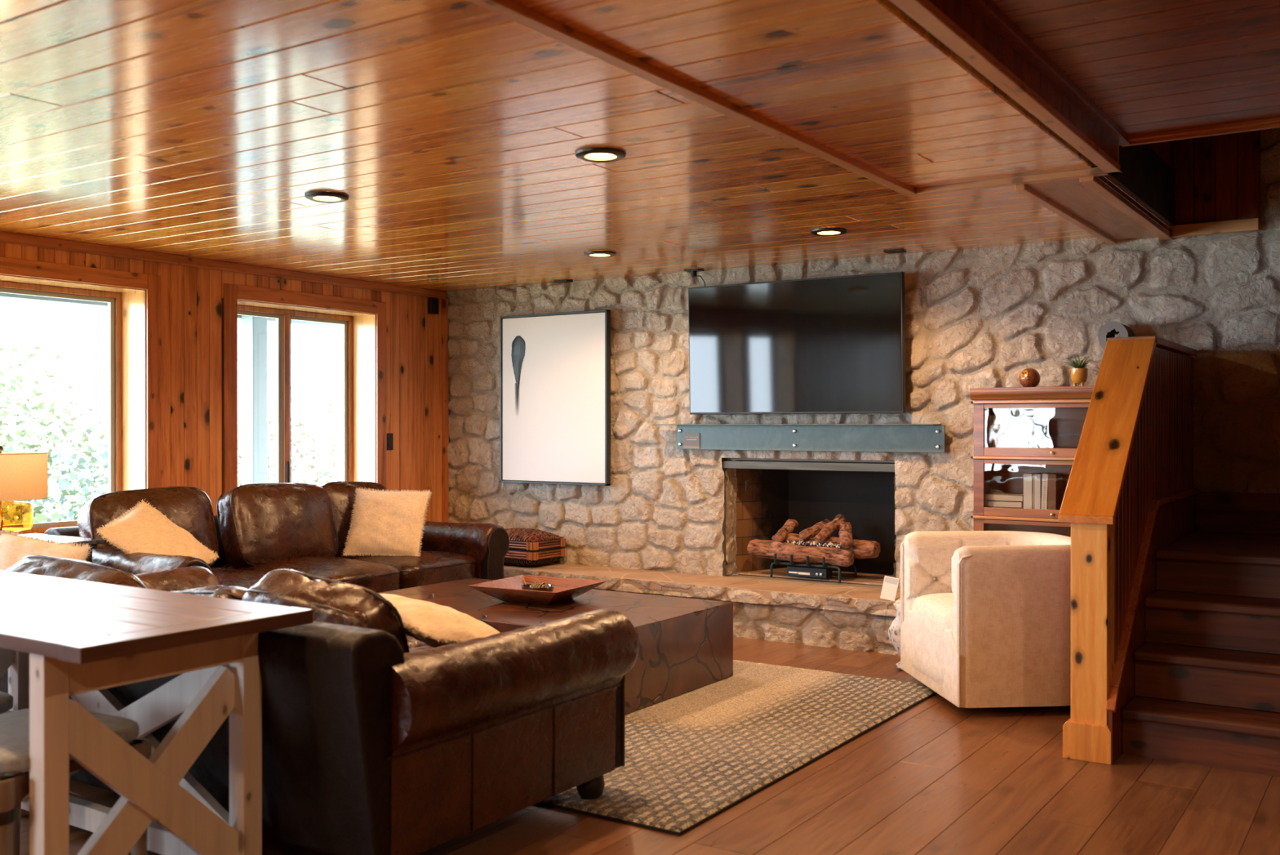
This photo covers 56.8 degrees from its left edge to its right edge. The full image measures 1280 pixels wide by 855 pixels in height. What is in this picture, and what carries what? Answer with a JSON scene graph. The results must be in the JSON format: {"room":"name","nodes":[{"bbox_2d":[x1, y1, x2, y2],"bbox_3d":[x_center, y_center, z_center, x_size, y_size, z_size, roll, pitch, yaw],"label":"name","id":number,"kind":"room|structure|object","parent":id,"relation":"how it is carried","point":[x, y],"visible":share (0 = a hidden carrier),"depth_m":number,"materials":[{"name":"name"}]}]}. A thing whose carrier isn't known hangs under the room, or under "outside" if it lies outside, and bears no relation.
{"room":"living room","nodes":[
{"label":"living room","id":0,"kind":"room"},
{"bbox_2d":[0,241,441,521],"bbox_3d":[-4.464,0.102,4.618,0.300,2.300,10.543,0,0,33],"label":"wall","id":1,"kind":"structure","parent":0,"point":[191,297],"depth_m":7.20,"materials":[{"name":"brown wood"}]},
{"bbox_2d":[0,256,161,534],"bbox_3d":[-3.599,-0.109,5.872,0.300,1.538,2.566,0,0,33],"label":"window","id":2,"kind":"structure","parent":1,"relation":"in","point":[133,300],"depth_m":6.83,"materials":[{"name":"brown wood"}]},
{"bbox_2d":[0,292,342,328],"bbox_3d":[-4.738,-0.995,5.670,1.320,0.310,13.000,0,0,33],"label":"roof eave","id":3,"kind":"object","parent":1,"relation":"attached to","point":[6,295],"visible":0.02,"depth_m":8.06,"materials":[{"name":"grey"}]},
{"bbox_2d":[0,231,446,298],"bbox_3d":[-4.292,-0.981,4.585,0.023,0.055,10.280,0,0,33],"label":"trim","id":4,"kind":"structure","parent":1,"relation":"attached to","point":[5,237],"depth_m":7.09,"materials":[{"name":"brown wood"}]},
{"bbox_2d":[223,283,386,492],"bbox_3d":[-2.276,-0.113,7.873,0.300,1.538,1.349,0,0,33],"label":"window","id":5,"kind":"structure","parent":1,"relation":"in","point":[363,322],"depth_m":8.10,"materials":[{"name":"brown wood"}]},
{"bbox_2d":[386,432,393,449],"bbox_3d":[-1.778,0.100,8.398,0.011,0.120,0.076,0,0,33],"label":"light switch","id":6,"kind":"object","parent":1,"relation":"attached to","point":[389,435],"visible":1,"depth_m":8.40,"materials":[{"name":"black"}]},
{"bbox_2d":[427,297,439,314],"bbox_3d":[-1.526,-0.898,8.754,0.037,0.115,0.085,0,0,33],"label":"wall speaker","id":7,"kind":"object","parent":1,"relation":"attached to","point":[433,303],"visible":1,"depth_m":8.73,"materials":[{"name":"black"}]},
{"bbox_2d":[431,298,438,312],"bbox_3d":[-1.512,-0.898,8.744,0.003,0.101,0.071,0,0,33],"label":"grille","id":8,"kind":"object","parent":7,"relation":"attached to","point":[434,301],"depth_m":8.74,"materials":[{"name":"black fabric"}]},
{"bbox_2d":[441,297,448,521],"bbox_3d":[-1.458,0.140,8.862,0.035,2.210,0.038,0,0,33],"label":"trim","id":9,"kind":"structure","parent":1,"relation":"attached to","point":[445,302],"depth_m":8.85,"materials":[{"name":"brown wood"}]},
{"bbox_2d":[0,0,1174,292],"bbox_3d":[-0.569,-1.824,2.075,9.600,1.640,10.600,0,0,33],"label":"ceiling","id":10,"kind":"structure","parent":0,"point":[452,131],"depth_m":4.15,"materials":[{"name":"brown wood"}]},
{"bbox_2d":[304,191,348,203],"bbox_3d":[-1.363,-1.000,5.154,0.188,0.017,0.188,0,0,33],"label":"recessed light","id":11,"kind":"object","parent":10,"relation":"in","point":[320,197],"visible":1,"depth_m":5.13,"materials":[{"name":"brown metal"}]},
{"bbox_2d":[583,250,616,257],"bbox_3d":[-0.233,-1.002,6.865,0.188,0.017,0.188,0,0,33],"label":"recessed light","id":12,"kind":"object","parent":10,"relation":"in","point":[597,254],"visible":1,"depth_m":6.83,"materials":[{"name":"brown metal"}]},
{"bbox_2d":[574,146,626,162],"bbox_3d":[-0.145,-0.998,4.349,0.188,0.017,0.188,0,0,33],"label":"recessed light","id":13,"kind":"object","parent":10,"relation":"in","point":[598,154],"visible":1,"depth_m":4.33,"materials":[{"name":"brown metal"}]},
{"bbox_2d":[466,0,919,196],"bbox_3d":[-1.185,-0.992,1.488,0.050,0.026,8.540,0,0,33],"label":"ceiling beam","id":14,"kind":"structure","parent":10,"relation":"attached to","point":[512,10],"depth_m":3.39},
{"bbox_2d":[683,268,705,286],"bbox_3d":[0.360,-0.913,7.593,0.144,0.200,0.080,0,0,33],"label":"ceiling plate","id":15,"kind":"object","parent":10,"relation":"attached to","point":[693,272],"visible":0.96,"depth_m":7.58,"materials":[{"name":"black"}]},
{"bbox_2d":[810,227,847,235],"bbox_3d":[0.969,-1.001,6.071,0.188,0.017,0.188,0,0,33],"label":"recessed light","id":16,"kind":"object","parent":10,"relation":"in","point":[820,231],"visible":1,"depth_m":6.04,"materials":[{"name":"brown metal"}]},
{"bbox_2d":[883,248,906,253],"bbox_3d":[1.459,-1.007,6.777,0.110,0.010,0.080,0,0,33],"label":"ceiling plate","id":17,"kind":"object","parent":10,"relation":"attached to","point":[899,251],"visible":1,"depth_m":6.76,"materials":[{"name":"black"}]},
{"bbox_2d":[19,635,1279,854],"bbox_3d":[-0.459,1.266,2.097,9.305,0.020,10.349,0,0,33],"label":"floor","id":18,"kind":"structure","parent":0,"point":[939,776],"depth_m":3.90,"materials":[{"name":"brown wood"}]},
{"bbox_2d":[0,691,22,854],"bbox_3d":[-2.027,0.997,3.283,0.443,0.515,0.428,0,0,29],"label":"stool","id":19,"kind":"object","parent":18,"relation":"on","point":[6,699],"visible":0.34,"depth_m":3.34,"materials":[{"name":"brown wood"}]},
{"bbox_2d":[0,691,13,713],"bbox_3d":[-2.027,0.779,3.283,0.443,0.079,0.423,0,0,29],"label":"seat cushion","id":20,"kind":"object","parent":19,"relation":"on","point":[6,699],"depth_m":3.32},
{"bbox_2d":[17,533,103,562],"bbox_3d":[-3.102,0.902,5.764,0.610,0.695,0.675,0,0,33],"label":"end table","id":21,"kind":"object","parent":18,"relation":"on","point":[92,542],"visible":0.15,"depth_m":5.87,"materials":[{"name":"brown wood"}]},
{"bbox_2d":[0,445,48,532],"bbox_3d":[-3.110,0.322,5.760,0.416,0.466,0.416,0,0,33],"label":"table lamp","id":22,"kind":"object","parent":21,"relation":"on","point":[24,475],"visible":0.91,"depth_m":5.66,"materials":[{"name":"fabric"}]},
{"bbox_2d":[0,708,151,854],"bbox_3d":[-1.543,0.997,2.981,0.443,0.515,0.428,0,0,29],"label":"stool","id":23,"kind":"object","parent":18,"relation":"on","point":[14,725],"visible":0.37,"depth_m":2.81,"materials":[{"name":"brown wood"}]},
{"bbox_2d":[0,708,139,773],"bbox_3d":[-1.543,0.779,2.981,0.443,0.079,0.423,0,0,29],"label":"seat cushion","id":24,"kind":"object","parent":23,"relation":"on","point":[14,725],"depth_m":2.90,"materials":[{"name":"fabric"}]},
{"bbox_2d":[0,569,313,854],"bbox_3d":[-1.728,0.868,3.322,1.634,0.772,0.655,0,0,33],"label":"console table","id":25,"kind":"object","parent":18,"relation":"on","point":[60,638],"visible":0.91,"depth_m":3.05,"materials":[{"name":"brown wood"}]},
{"bbox_2d":[44,480,509,592],"bbox_3d":[-2.006,0.785,6.865,1.224,0.926,2.460,0,0,33],"label":"leather sofa","id":26,"kind":"object","parent":18,"relation":"on","point":[257,530],"visible":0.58,"depth_m":6.73,"materials":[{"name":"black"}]},
{"bbox_2d":[77,486,217,564],"bbox_3d":[-2.626,0.572,6.367,0.343,0.498,0.708,0,0,33],"label":"cushion","id":27,"kind":"object","parent":26,"relation":"on","point":[189,508],"depth_m":6.33,"materials":[{"name":"brown leather"}]},
{"bbox_2d":[95,497,218,564],"bbox_3d":[-2.460,0.598,6.069,0.400,0.447,0.558,0,0,5],"label":"throw pillow","id":28,"kind":"object","parent":26,"relation":"on","point":[144,528],"visible":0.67,"depth_m":6.03,"materials":[{"name":"beige fabric"}]},
{"bbox_2d":[210,567,267,588],"bbox_3d":[-2.270,0.883,6.240,0.931,0.260,0.680,0,0,33],"label":"seat cushion","id":29,"kind":"object","parent":26,"relation":"on","point":[242,577],"depth_m":6.13,"materials":[{"name":"brown leather"}]},
{"bbox_2d":[217,482,337,568],"bbox_3d":[-2.118,0.587,6.962,0.355,0.520,0.769,0,0,33],"label":"cushion","id":30,"kind":"object","parent":26,"relation":"on","point":[260,525],"depth_m":6.78,"materials":[{"name":"brown leather"}]},
{"bbox_2d":[220,555,399,592],"bbox_3d":[-1.896,0.874,6.793,0.930,0.253,0.682,0,0,33],"label":"seat cushion","id":31,"kind":"object","parent":26,"relation":"on","point":[379,577],"depth_m":6.63,"materials":[{"name":"brown leather"}]},
{"bbox_2d":[319,481,387,554],"bbox_3d":[-1.838,0.593,7.565,0.335,0.502,0.655,0,0,33],"label":"cushion","id":32,"kind":"object","parent":26,"relation":"on","point":[340,497],"depth_m":7.34,"materials":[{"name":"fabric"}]},
{"bbox_2d":[342,487,432,556],"bbox_3d":[-1.545,0.581,7.258,0.499,0.432,0.253,0,0,6],"label":"throw pillow","id":33,"kind":"object","parent":26,"relation":"on","point":[384,522],"visible":0.99,"depth_m":7.20,"materials":[{"name":"beige fabric"}]},
{"bbox_2d":[335,550,475,589],"bbox_3d":[-1.537,0.888,7.354,0.932,0.260,0.682,0,0,33],"label":"seat cushion","id":34,"kind":"object","parent":26,"relation":"on","point":[432,566],"depth_m":7.08,"materials":[{"name":"brown leather"}]},
{"bbox_2d":[0,555,639,854],"bbox_3d":[-1.349,0.852,4.162,2.460,0.801,1.224,0,0,33],"label":"leather sofa","id":35,"kind":"object","parent":18,"relation":"on","point":[377,739],"visible":0.61,"depth_m":3.33,"materials":[{"name":"brown"}]},
{"bbox_2d":[0,528,91,570],"bbox_3d":[-2.477,0.651,4.780,0.516,0.473,0.194,0,0,17],"label":"throw pillow","id":36,"kind":"object","parent":35,"relation":"on","point":[14,547],"visible":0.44,"depth_m":4.79,"materials":[{"name":"beige fabric"}]},
{"bbox_2d":[4,557,147,588],"bbox_3d":[-2.044,0.692,4.348,0.751,0.423,0.360,0,0,33],"label":"cushion","id":37,"kind":"object","parent":35,"relation":"on","point":[68,568],"depth_m":4.24,"materials":[{"name":"brown leather"}]},
{"bbox_2d":[177,585,248,599],"bbox_3d":[-1.427,0.727,4.085,0.559,0.392,0.423,0,0,33],"label":"cushion","id":38,"kind":"object","parent":35,"relation":"on","point":[236,593],"depth_m":3.92,"materials":[{"name":"brown leather"}]},
{"bbox_2d":[241,568,406,653],"bbox_3d":[-0.985,0.666,3.719,0.578,0.428,0.346,0,0,33],"label":"cushion","id":39,"kind":"object","parent":35,"relation":"on","point":[331,601],"depth_m":3.59,"materials":[{"name":"brown leather"}]},
{"bbox_2d":[406,635,425,648],"bbox_3d":[-1.282,0.877,4.265,0.681,0.254,0.936,0,0,33],"label":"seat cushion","id":40,"kind":"object","parent":35,"relation":"on","point":[412,642],"depth_m":4.40,"materials":[{"name":"brown leather"}]},
{"bbox_2d":[408,645,433,652],"bbox_3d":[-0.725,0.886,3.897,0.676,0.253,0.932,0,0,33],"label":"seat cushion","id":41,"kind":"object","parent":35,"relation":"on","point":[412,648],"depth_m":4.17,"materials":[{"name":"brown leather"}]},
{"bbox_2d":[379,593,499,647],"bbox_3d":[-0.653,0.657,3.909,0.468,0.232,0.546,0,0,-38],"label":"throw pillow","id":42,"kind":"object","parent":35,"relation":"on","point":[434,624],"visible":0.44,"depth_m":3.73,"materials":[{"name":"beige fabric"}]},
{"bbox_2d":[503,558,900,655],"bbox_3d":[0.083,1.099,7.607,3.953,0.295,0.479,0,0,33],"label":"hearth","id":43,"kind":"object","parent":18,"relation":"on","point":[855,618],"visible":0.31,"depth_m":6.94,"materials":[{"name":"stone"}]},
{"bbox_2d":[503,527,565,565],"bbox_3d":[-0.836,0.825,8.206,0.532,0.250,0.418,0,0,33],"label":"wicker trunk","id":44,"kind":"object","parent":43,"relation":"on","point":[526,547],"visible":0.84,"depth_m":8.07,"materials":[{"name":"wicker"}]},
{"bbox_2d":[880,575,899,600],"bbox_3d":[1.379,0.888,6.535,0.101,0.135,0.035,0,0,29],"label":"paper card","id":45,"kind":"object","parent":43,"relation":"on","point":[890,586],"visible":1,"depth_m":6.53,"materials":[{"name":"white"}]},
{"bbox_2d":[535,659,937,835],"bbox_3d":[-0.575,1.240,5.548,3.273,0.022,2.428,0,0,33],"label":"area rug","id":46,"kind":"object","parent":18,"relation":"on","point":[691,757],"visible":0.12,"depth_m":4.70,"materials":[{"name":"fabric"}]},
{"bbox_2d":[377,577,733,714],"bbox_3d":[-0.551,1.047,5.883,1.715,0.364,1.085,0,0,33],"label":"coffee table","id":47,"kind":"object","parent":46,"relation":"on","point":[686,644],"visible":0.39,"depth_m":5.58,"materials":[{"name":"brown wood"}]},
{"bbox_2d":[468,574,606,604],"bbox_3d":[-0.509,0.821,5.924,0.516,0.086,0.476,0,0,28],"label":"wooden tray","id":48,"kind":"object","parent":47,"relation":"on","point":[508,588],"visible":0.97,"depth_m":5.86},
{"bbox_2d":[520,583,554,591],"bbox_3d":[-0.512,0.822,5.938,0.168,0.058,0.168,0,0,33],"label":"bowl","id":49,"kind":"object","parent":48,"relation":"in","point":[550,588],"visible":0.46,"depth_m":5.88,"materials":[{"name":"metal"}]},
{"bbox_2d":[528,581,547,587],"bbox_3d":[-0.508,0.803,5.935,0.101,0.062,0.086,0,0,33],"label":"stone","id":50,"kind":"object","parent":49,"relation":"in","point":[536,584],"visible":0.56,"depth_m":5.91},
{"bbox_2d":[888,598,902,670],"bbox_3d":[1.480,1.068,6.095,0.388,0.358,0.372,0,0,33],"label":"stump","id":51,"kind":"object","parent":18,"relation":"on","point":[894,631],"visible":0.11,"depth_m":6.08,"materials":[{"name":"white wood"}]},
{"bbox_2d":[900,530,1071,708],"bbox_3d":[1.696,0.882,5.522,0.750,0.737,0.823,0,0,-5],"label":"swivel armchair","id":52,"kind":"object","parent":18,"relation":"on","point":[985,615],"visible":0.91,"depth_m":5.12,"materials":[{"name":"fabric"}]},
{"bbox_2d":[969,385,1094,537],"bbox_3d":[2.208,0.519,6.245,0.864,1.461,0.287,0,0,33],"label":"bookcase","id":53,"kind":"object","parent":18,"relation":"on","point":[1063,410],"visible":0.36,"depth_m":6.34,"materials":[{"name":"brown wood"}]},
{"bbox_2d":[987,415,993,447],"bbox_3d":[1.924,0.037,6.431,0.028,0.205,0.152,0,0,33],"label":"book","id":54,"kind":"object","parent":53,"relation":"in","point":[990,418],"visible":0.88,"depth_m":6.37,"materials":[{"name":"brown paper"}]},
{"bbox_2d":[993,415,1010,447],"bbox_3d":[1.964,0.037,6.417,0.044,0.205,0.172,0,0,33],"label":"book","id":55,"kind":"object","parent":53,"relation":"in","point":[997,420],"visible":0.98,"depth_m":6.35,"materials":[{"name":"paper"}]},
{"bbox_2d":[1002,419,1014,447],"bbox_3d":[1.986,0.050,6.385,0.024,0.180,0.141,0,0,33],"label":"book","id":56,"kind":"object","parent":53,"relation":"in","point":[1004,421],"visible":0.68,"depth_m":6.33,"materials":[{"name":"white paper"}]},
{"bbox_2d":[1007,420,1011,447],"bbox_3d":[2.007,0.051,6.371,0.020,0.178,0.141,0,0,33],"label":"book","id":57,"kind":"object","parent":53,"relation":"in","point":[1009,422],"visible":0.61,"depth_m":6.31,"materials":[{"name":"white paper"}]},
{"bbox_2d":[1011,420,1017,447],"bbox_3d":[2.028,0.052,6.357,0.026,0.176,0.141,0,0,33],"label":"book","id":58,"kind":"object","parent":53,"relation":"in","point":[1014,423],"visible":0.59,"depth_m":6.30,"materials":[{"name":"white paper"}]},
{"bbox_2d":[1017,414,1024,447],"bbox_3d":[2.053,0.037,6.346,0.022,0.205,0.151,0,0,33],"label":"book","id":59,"kind":"object","parent":53,"relation":"in","point":[1020,419],"visible":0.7,"depth_m":6.29,"materials":[{"name":"white paper"}]},
{"bbox_2d":[1018,368,1039,386],"bbox_3d":[2.079,-0.265,6.319,0.109,0.105,0.111,0,0,33],"label":"ball","id":60,"kind":"object","parent":53,"relation":"on","point":[1028,377],"visible":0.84,"depth_m":6.28,"materials":[{"name":"orange"}]},
{"bbox_2d":[1022,415,1037,447],"bbox_3d":[2.084,0.038,6.326,0.037,0.206,0.151,0,0,33],"label":"book","id":61,"kind":"object","parent":53,"relation":"in","point":[1027,418],"visible":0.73,"depth_m":6.26,"materials":[{"name":"paper"}]},
{"bbox_2d":[1029,420,1032,447],"bbox_3d":[2.099,0.052,6.304,0.016,0.175,0.131,0,0,33],"label":"book","id":62,"kind":"object","parent":53,"relation":"in","point":[1030,421],"visible":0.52,"depth_m":6.25,"materials":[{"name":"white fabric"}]},
{"bbox_2d":[1023,472,1039,508],"bbox_3d":[2.091,0.352,6.322,0.044,0.215,0.151,0,0,33],"label":"book","id":63,"kind":"object","parent":53,"relation":"in","point":[1028,477],"visible":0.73,"depth_m":6.26,"materials":[{"name":"paper"}]},
{"bbox_2d":[1032,474,1034,508],"bbox_3d":[2.115,0.354,6.306,0.008,0.212,0.151,0,0,33],"label":"book","id":64,"kind":"object","parent":53,"relation":"in","point":[1033,474],"visible":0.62,"depth_m":6.24,"materials":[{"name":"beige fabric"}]},
{"bbox_2d":[1032,418,1043,448],"bbox_3d":[2.116,0.048,6.293,0.020,0.185,0.131,0,0,33],"label":"book","id":65,"kind":"object","parent":53,"relation":"in","point":[1037,424],"visible":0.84,"depth_m":6.25,"materials":[{"name":"white paper"}]},
{"bbox_2d":[1034,473,1042,509],"bbox_3d":[2.132,0.353,6.294,0.030,0.214,0.151,0,0,33],"label":"book","id":66,"kind":"object","parent":53,"relation":"in","point":[1037,477],"visible":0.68,"depth_m":6.23,"materials":[{"name":"beige paper"}]},
{"bbox_2d":[1040,472,1054,509],"bbox_3d":[2.163,0.352,6.274,0.036,0.219,0.152,0,0,33],"label":"book","id":67,"kind":"object","parent":53,"relation":"in","point":[1045,476],"visible":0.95,"depth_m":6.21,"materials":[{"name":"beige paper"}]},
{"bbox_2d":[1048,472,1062,509],"bbox_3d":[2.195,0.352,6.253,0.040,0.216,0.151,0,0,33],"label":"book","id":68,"kind":"object","parent":53,"relation":"in","point":[1055,481],"visible":0.82,"depth_m":6.20,"materials":[{"name":"paper"}]},
{"bbox_2d":[1055,355,1097,386],"bbox_3d":[2.284,-0.293,6.172,0.236,0.163,0.140,0,0,16],"label":"potted succulent","id":69,"kind":"object","parent":53,"relation":"on","point":[1079,374],"visible":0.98,"depth_m":6.15,"materials":[{"name":"green plant"}]},
{"bbox_3d":[1.989,0.444,6.402,0.196,0.032,0.170,0,0,33],"label":"book","id":70,"kind":"object","parent":53,"relation":"in","visible":0},
{"bbox_2d":[985,500,1023,507],"bbox_3d":[1.988,0.411,6.402,0.194,0.034,0.170,0,0,33],"label":"book","id":71,"kind":"object","parent":70,"relation":"on","point":[988,503],"visible":0.7,"depth_m":6.33,"materials":[{"name":"beige paper"}]},
{"bbox_2d":[985,492,1023,502],"bbox_3d":[1.991,0.376,6.401,0.200,0.036,0.170,0,0,33],"label":"book","id":72,"kind":"object","parent":71,"relation":"on","point":[999,496],"visible":0.84,"depth_m":6.33,"materials":[{"name":"beige paper"}]},
{"bbox_2d":[1057,335,1196,764],"bbox_3d":[2.223,0.429,5.277,0.198,1.644,2.014,0,0,33],"label":"guard","id":73,"kind":"object","parent":18,"relation":"on","point":[1135,449],"visible":0.72,"depth_m":4.66,"materials":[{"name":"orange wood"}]},
{"bbox_2d":[1105,488,1279,776],"bbox_3d":[2.702,0.783,4.936,1.032,0.936,1.967,0,0,33],"label":"staircase","id":74,"kind":"structure","parent":18,"relation":"on","point":[1234,549],"depth_m":4.71,"materials":[{"name":"brown wood"}]},
{"bbox_2d":[721,457,894,588],"bbox_3d":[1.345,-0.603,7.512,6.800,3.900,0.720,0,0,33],"label":"fireplace frame","id":75,"kind":"structure","parent":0,"point":[724,562],"depth_m":7.44,"materials":[{"name":"brown"}]},
{"bbox_2d":[722,459,896,585],"bbox_3d":[1.180,0.439,7.504,1.185,1.025,0.580,0,0,33],"label":"firebox","id":76,"kind":"object","parent":75,"relation":"in","point":[809,493],"visible":0.62,"depth_m":7.73,"materials":[{"name":"black"}]},
{"bbox_2d":[746,513,880,582],"bbox_3d":[1.087,0.743,7.445,0.824,0.401,0.334,0,0,33],"label":"log","id":77,"kind":"object","parent":76,"relation":"on","point":[813,545],"visible":1,"depth_m":7.37,"materials":[{"name":"wood"}]},
{"bbox_2d":[446,127,1279,654],"bbox_3d":[1.201,-0.653,7.203,6.500,3.800,0.185,0,0,33],"label":"wall","id":78,"kind":"structure","parent":0,"point":[975,317],"depth_m":6.79,"materials":[{"name":"stone"}]},
{"bbox_2d":[500,309,610,485],"bbox_3d":[-0.603,-0.201,8.241,0.933,1.187,0.050,0,0,33],"label":"framed painting","id":79,"kind":"object","parent":78,"relation":"attached to","point":[555,367],"visible":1,"depth_m":8.22,"materials":[{"name":"grey"}]},
{"bbox_2d":[688,271,906,414],"bbox_3d":[0.926,-0.484,7.201,1.430,0.818,0.093,0,0,33],"label":"television","id":80,"kind":"object","parent":78,"relation":"attached to","point":[828,344],"visible":1,"depth_m":7.13,"materials":[{"name":"black"}]},
{"bbox_2d":[653,423,945,452],"bbox_3d":[0.908,0.061,7.193,1.893,0.163,0.133,0,0,33],"label":"mantel","id":81,"kind":"object","parent":78,"relation":"attached to","point":[888,437],"visible":1,"depth_m":7.14,"materials":[{"name":"metal"}]},
{"bbox_2d":[683,432,699,448],"bbox_3d":[0.332,0.085,7.637,0.123,0.100,0.007,0,0,33],"label":"name plaque","id":82,"kind":"object","parent":81,"relation":"attached to","point":[691,440],"visible":1,"depth_m":7.63,"materials":[{"name":"silver"}]},
{"bbox_2d":[1014,184,1117,244],"bbox_3d":[2.023,-0.988,5.535,0.040,0.047,1.750,0,0,33],"label":"trim","id":83,"kind":"structure","parent":78,"relation":"attached to","point":[1024,189],"depth_m":5.35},
{"bbox_2d":[1097,320,1134,349],"bbox_3d":[2.470,-0.462,6.130,0.145,0.162,0.186,0,0,33],"label":"ring","id":84,"kind":"object","parent":78,"relation":"attached to","point":[1110,329],"visible":0.57,"depth_m":6.07,"materials":[{"name":"grey"}]},
{"bbox_2d":[1171,217,1259,237],"bbox_3d":[2.897,-1.005,5.968,0.400,0.060,0.045,0,0,33],"label":"trim","id":85,"kind":"structure","parent":78,"relation":"attached to","point":[1250,224],"depth_m":5.95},
{"bbox_2d":[1070,368,1088,383],"bbox_3d":[2.292,-0.269,6.180,0.086,0.078,0.086,0,0,33],"label":"pot","id":86,"kind":"object","parent":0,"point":[1078,375],"depth_m":6.15,"materials":[{"name":"orange ceramic"}]},
{"bbox_2d":[1096,140,1172,233],"bbox_3d":[2.243,-1.769,5.347,0.012,1.560,1.758,0,0,33],"label":"wall","id":87,"kind":"structure","parent":0,"point":[1164,149],"depth_m":5.73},
{"bbox_2d":[889,0,1122,174],"bbox_3d":[-0.507,-1.055,1.040,0.055,0.154,8.540,0,0,33],"label":"ceiling beam","id":88,"kind":"structure","parent":87,"relation":"attached to","point":[925,13],"depth_m":3.32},
{"bbox_2d":[915,164,1122,195],"bbox_3d":[1.517,-0.997,4.792,0.815,0.026,0.050,0,0,33],"label":"trim","id":89,"kind":"structure","parent":87,"relation":"attached to","point":[1094,171],"depth_m":4.78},
{"bbox_2d":[928,0,1117,162],"bbox_3d":[-0.482,-1.049,1.043,0.006,0.090,8.370,0,0,33],"label":"trim","id":90,"kind":"structure","parent":87,"relation":"attached to","point":[957,11],"depth_m":3.44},
{"bbox_2d":[960,0,1129,146],"bbox_3d":[-0.484,-1.090,1.002,0.045,0.027,8.500,0,0,33],"label":"trim","id":91,"kind":"structure","parent":87,"relation":"attached to","point":[985,10],"depth_m":3.54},
{"bbox_2d":[1024,177,1155,239],"bbox_3d":[2.148,-0.999,5.453,0.270,0.026,1.750,0,0,33],"label":"ceiling","id":92,"kind":"structure","parent":87,"relation":"attached to","point":[1070,194],"depth_m":5.31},
{"bbox_2d":[1079,176,1173,239],"bbox_3d":[2.240,-0.989,5.386,0.055,0.044,1.760,0,0,33],"label":"trim","id":93,"kind":"structure","parent":87,"relation":"attached to","point":[1094,184],"depth_m":5.20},
{"bbox_2d":[1120,116,1279,146],"bbox_3d":[2.325,-1.125,4.233,1.150,0.085,0.060,0,0,33],"label":"trim","id":94,"kind":"structure","parent":87,"relation":"attached to","point":[1273,122],"depth_m":4.38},
{"bbox_2d":[989,0,1279,136],"bbox_3d":[1.226,-1.110,-0.105,4.200,0.020,8.398,0,0,33],"label":"ceiling","id":95,"kind":"structure","parent":0,"point":[1150,66],"depth_m":3.50,"materials":[{"name":"wood"}]},
{"bbox_3d":[-30.864,5.861,28.343,69.500,8.700,120.000,0,0,33],"label":"ground","id":96,"kind":"structure","parent":0,"visible":0},
{"bbox_2d":[0,360,79,520],"bbox_3d":[-9.952,2.026,12.296,6.511,9.433,6.741,0,0,6],"label":"tree","id":97,"kind":"object","parent":96,"relation":"on","point":[39,428],"visible":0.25,"depth_m":13.99,"materials":[{"name":"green plant"}]},
{"bbox_2d":[0,338,85,466],"bbox_3d":[-11.318,2.485,16.731,5.475,8.502,5.806,0,0,-1],"label":"tree","id":98,"kind":"object","parent":96,"relation":"on","point":[62,395],"visible":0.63,"depth_m":18.46,"materials":[{"name":"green plant"}]},
{"bbox_2d":[1,470,100,524],"bbox_3d":[-7.628,3.498,14.207,3.758,6.488,4.869,0,0,33],"label":"tree","id":99,"kind":"object","parent":96,"relation":"on","point":[38,517],"visible":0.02,"depth_m":14.03,"materials":[{"name":"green plant"}]},
{"bbox_2d":[0,324,106,519],"bbox_3d":[-10.904,2.555,19.454,4.822,8.352,5.892,0,0,-18],"label":"tree","id":100,"kind":"object","parent":96,"relation":"on","point":[30,379],"visible":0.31,"depth_m":19.25,"materials":[{"name":"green plant"}]},
{"bbox_2d":[0,427,107,524],"bbox_3d":[-7.506,3.338,15.134,4.778,6.804,3.946,0,0,33],"label":"bush","id":101,"kind":"object","parent":96,"relation":"on","point":[64,457],"visible":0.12,"depth_m":14.86,"materials":[{"name":"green plant"}]},
{"bbox_2d":[0,407,107,522],"bbox_3d":[-9.015,3.135,19.102,4.780,7.195,5.214,0,0,33],"label":"tree","id":102,"kind":"object","parent":96,"relation":"on","point":[25,442],"visible":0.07,"depth_m":19.19,"materials":[{"name":"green plant"}]},
{"bbox_2d":[0,368,107,520],"bbox_3d":[-11.101,2.844,22.044,5.665,7.766,6.323,0,0,33],"label":"tree","id":103,"kind":"object","parent":96,"relation":"on","point":[20,385],"visible":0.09,"depth_m":20.99,"materials":[{"name":"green plant"}]},
{"bbox_2d":[241,315,267,484],"bbox_3d":[-2.982,0.194,9.163,0.200,2.300,0.200,0,0,33],"label":"porch post","id":104,"kind":"object","parent":96,"relation":"on","point":[254,329],"visible":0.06,"depth_m":9.12,"materials":[{"name":"grey"}]},
{"bbox_2d":[237,377,342,485],"bbox_3d":[-6.126,2.888,22.950,5.381,7.676,5.019,0,0,-31],"label":"tree","id":105,"kind":"object","parent":96,"relation":"on","point":[313,454],"visible":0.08,"depth_m":22.63,"materials":[{"name":"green plant"}]},
{"bbox_2d":[237,415,342,486],"bbox_3d":[-7.215,3.199,21.545,4.447,7.059,4.563,0,0,-2],"label":"tree","id":106,"kind":"object","parent":96,"relation":"on","point":[331,440],"visible":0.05,"depth_m":20.98,"materials":[{"name":"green plant"}]},
{"bbox_2d":[293,458,342,485],"bbox_3d":[-4.937,3.602,17.362,3.691,6.270,4.239,0,0,33],"label":"tree","id":107,"kind":"object","parent":96,"relation":"on","point":[299,462],"visible":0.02,"depth_m":17.55,"materials":[{"name":"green plant"}]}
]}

